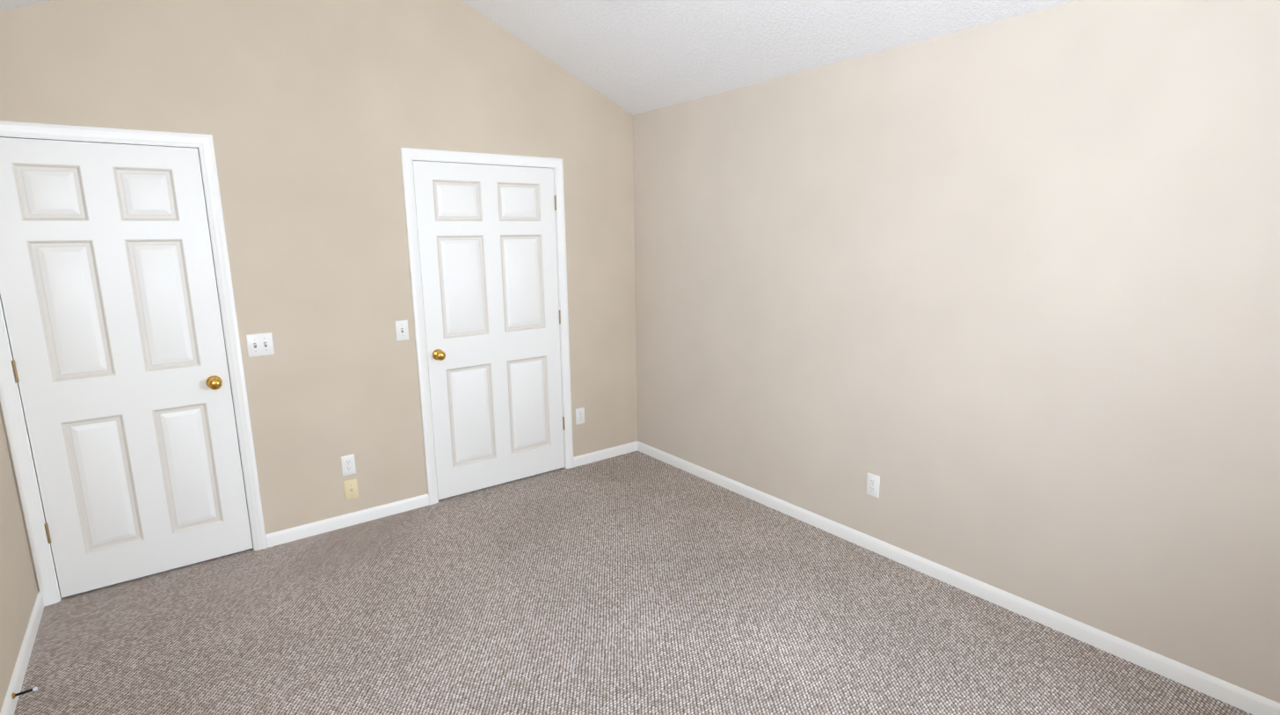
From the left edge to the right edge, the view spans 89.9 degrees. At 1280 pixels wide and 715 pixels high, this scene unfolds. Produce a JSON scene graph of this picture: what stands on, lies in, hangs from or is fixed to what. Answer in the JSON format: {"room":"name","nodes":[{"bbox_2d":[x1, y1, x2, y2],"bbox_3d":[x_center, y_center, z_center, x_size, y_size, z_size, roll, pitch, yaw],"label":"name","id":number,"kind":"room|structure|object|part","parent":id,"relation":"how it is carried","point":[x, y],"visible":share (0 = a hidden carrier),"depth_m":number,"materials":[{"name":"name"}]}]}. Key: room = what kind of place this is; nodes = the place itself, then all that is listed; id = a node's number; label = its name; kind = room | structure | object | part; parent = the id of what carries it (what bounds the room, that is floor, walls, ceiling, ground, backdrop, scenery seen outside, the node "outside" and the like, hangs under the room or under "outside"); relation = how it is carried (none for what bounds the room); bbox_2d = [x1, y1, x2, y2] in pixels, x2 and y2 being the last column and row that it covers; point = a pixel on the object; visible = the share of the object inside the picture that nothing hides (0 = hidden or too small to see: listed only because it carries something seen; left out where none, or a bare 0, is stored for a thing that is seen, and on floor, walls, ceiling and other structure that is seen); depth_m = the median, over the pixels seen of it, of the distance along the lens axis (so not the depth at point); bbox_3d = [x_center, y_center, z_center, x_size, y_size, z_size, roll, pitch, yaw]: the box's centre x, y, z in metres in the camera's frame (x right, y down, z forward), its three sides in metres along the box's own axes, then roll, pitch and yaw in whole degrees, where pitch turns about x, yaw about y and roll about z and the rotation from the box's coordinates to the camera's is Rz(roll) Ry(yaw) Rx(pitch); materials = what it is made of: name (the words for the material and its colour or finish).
{"room":"empty bedroom","nodes":[
{"label":"empty bedroom","id":0,"kind":"room"},
{"bbox_2d":[0,409,38,712],"bbox_3d":[-1.546,0.225,1.033,0.120,2.450,4.340,-9,14,-36],"label":"wall","id":1,"kind":"structure","parent":0,"point":[18,590],"depth_m":2.58,"materials":[{"name":"beige paint"}]},
{"bbox_2d":[0,590,44,714],"bbox_3d":[-1.478,1.384,1.296,0.012,0.072,4.100,-9,14,-36],"label":"baseboard","id":2,"kind":"structure","parent":1,"relation":"attached to","point":[15,687],"depth_m":2.47,"materials":[{"name":"white wood"}]},
{"bbox_2d":[12,686,37,698],"bbox_3d":[-2.187,1.190,2.281,0.066,0.022,0.022,-9,14,-36],"label":"door stop","id":3,"kind":"object","parent":1,"relation":"attached to","point":[14,694],"visible":1,"depth_m":2.28,"materials":[{"name":"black metal"}]},
{"bbox_2d":[0,0,637,590],"bbox_3d":[-1.425,-0.650,3.654,3.383,3.175,0.120,-9,14,-36],"label":"wall","id":4,"kind":"structure","parent":0,"point":[311,116],"depth_m":3.45,"materials":[{"name":"beige paint"}]},
{"bbox_2d":[0,137,252,597],"bbox_3d":[-2.364,0.064,2.968,0.769,2.032,0.104,-9,14,-36],"label":"door","id":5,"kind":"structure","parent":4,"relation":"in","point":[109,294],"depth_m":2.96,"materials":[{"name":"white wood"}]},
{"bbox_3d":[-2.684,0.056,2.756,0.010,1.589,0.043,-9,14,-36],"label":"door hinges","id":6,"kind":"part","parent":5,"relation":"part of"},
{"bbox_3d":[-2.098,0.128,3.162,0.067,0.067,0.070,-9,14,-36],"label":"knob","id":7,"kind":"part","parent":5,"relation":"part of","materials":[{"name":"gold metal"}]},
{"bbox_2d":[0,120,267,605],"bbox_3d":[-2.402,0.028,3.017,0.892,2.109,0.137,-9,14,-36],"label":"door frame","id":8,"kind":"structure","parent":4,"relation":"attached to","point":[18,440],"depth_m":2.91,"materials":[{"name":"white wood"}]},
{"bbox_2d":[246,332,274,356],"bbox_3d":[-1.941,-0.064,3.277,0.116,0.114,0.016,-9,14,-36],"label":"double light switch","id":9,"kind":"object","parent":4,"relation":"attached to","point":[259,344],"visible":1,"depth_m":3.28,"materials":[{"name":"white plastic"}]},
{"bbox_2d":[341,453,356,475],"bbox_3d":[-1.651,0.610,3.629,0.070,0.114,0.007,-9,14,-36],"label":"electrical outlet","id":10,"kind":"object","parent":4,"relation":"attached to","point":[348,464],"visible":1,"depth_m":3.63,"materials":[{"name":"white plastic"}]},
{"bbox_2d":[343,478,358,500],"bbox_3d":[-1.646,0.754,3.656,0.070,0.114,0.013,-9,14,-36],"label":"outlet","id":11,"kind":"object","parent":4,"relation":"attached to","point":[351,489],"visible":1,"depth_m":3.65,"materials":[{"name":"beige plastic"}]},
{"bbox_2d":[394,320,408,340],"bbox_3d":[-1.370,-0.156,3.699,0.070,0.114,0.016,-9,14,-36],"label":"light switch","id":12,"kind":"object","parent":4,"relation":"attached to","point":[402,330],"visible":1,"depth_m":3.70,"materials":[{"name":"white plastic"}]},
{"bbox_2d":[265,441,637,547],"bbox_3d":[-1.011,0.827,4.157,2.473,0.072,0.012,-9,14,-36],"label":"baseboard","id":13,"kind":"structure","parent":4,"relation":"attached to","point":[313,528],"depth_m":3.73,"materials":[{"name":"white wood"}]},
{"bbox_2d":[400,147,574,504],"bbox_3d":[-0.936,-0.200,4.100,1.034,2.109,0.137,-9,14,-36],"label":"door frame","id":14,"kind":"structure","parent":4,"relation":"attached to","point":[409,156],"depth_m":3.88,"materials":[{"name":"white wood"}]},
{"bbox_2d":[412,160,564,499],"bbox_3d":[-0.893,-0.165,4.056,0.911,2.032,0.104,-9,14,-36],"label":"door","id":15,"kind":"structure","parent":4,"relation":"in","point":[487,240],"depth_m":4.04,"materials":[{"name":"white wood"}]},
{"bbox_3d":[-1.195,-0.013,3.829,0.067,0.067,0.070,-9,14,-36],"label":"knob","id":16,"kind":"part","parent":15,"relation":"part of","materials":[{"name":"gold metal"}]},
{"bbox_3d":[-0.551,-0.277,4.333,0.010,1.589,0.043,-9,14,-36],"label":"door hinges","id":17,"kind":"part","parent":15,"relation":"part of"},
{"bbox_2d":[575,407,584,424],"bbox_3d":[-0.422,0.414,4.536,0.070,0.114,0.007,-9,14,-36],"label":"electrical outlet","id":18,"kind":"object","parent":4,"relation":"attached to","point":[579,415],"visible":1,"depth_m":4.53,"materials":[{"name":"white plastic"}]},
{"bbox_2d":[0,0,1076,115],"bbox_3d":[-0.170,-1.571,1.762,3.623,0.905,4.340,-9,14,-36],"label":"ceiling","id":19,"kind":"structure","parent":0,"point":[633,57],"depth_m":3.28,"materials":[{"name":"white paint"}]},
{"bbox_2d":[14,450,1252,714],"bbox_3d":[-0.132,1.259,2.307,3.623,0.100,4.340,-9,14,-36],"label":"floor","id":20,"kind":"structure","parent":0,"point":[635,583],"depth_m":2.69,"materials":[{"name":"carpet"}]},
{"bbox_2d":[632,0,1279,703],"bbox_3d":[1.249,-0.211,3.099,0.120,2.450,4.340,-9,14,-36],"label":"wall","id":21,"kind":"structure","parent":0,"point":[995,304],"depth_m":2.62,"materials":[{"name":"beige paint"}]},
{"bbox_2d":[865,472,879,497],"bbox_3d":[1.184,0.650,3.260,0.007,0.114,0.070,-9,14,-36],"label":"electrical outlet","id":22,"kind":"object","parent":21,"relation":"attached to","point":[873,481],"visible":1,"depth_m":3.26,"materials":[{"name":"white plastic"}]},
{"bbox_2d":[636,440,1279,714],"bbox_3d":[1.212,0.965,3.285,0.012,0.072,4.100,-9,14,-36],"label":"baseboard","id":23,"kind":"structure","parent":21,"relation":"attached to","point":[1237,696],"depth_m":2.75,"materials":[{"name":"white wood"}]}
]}

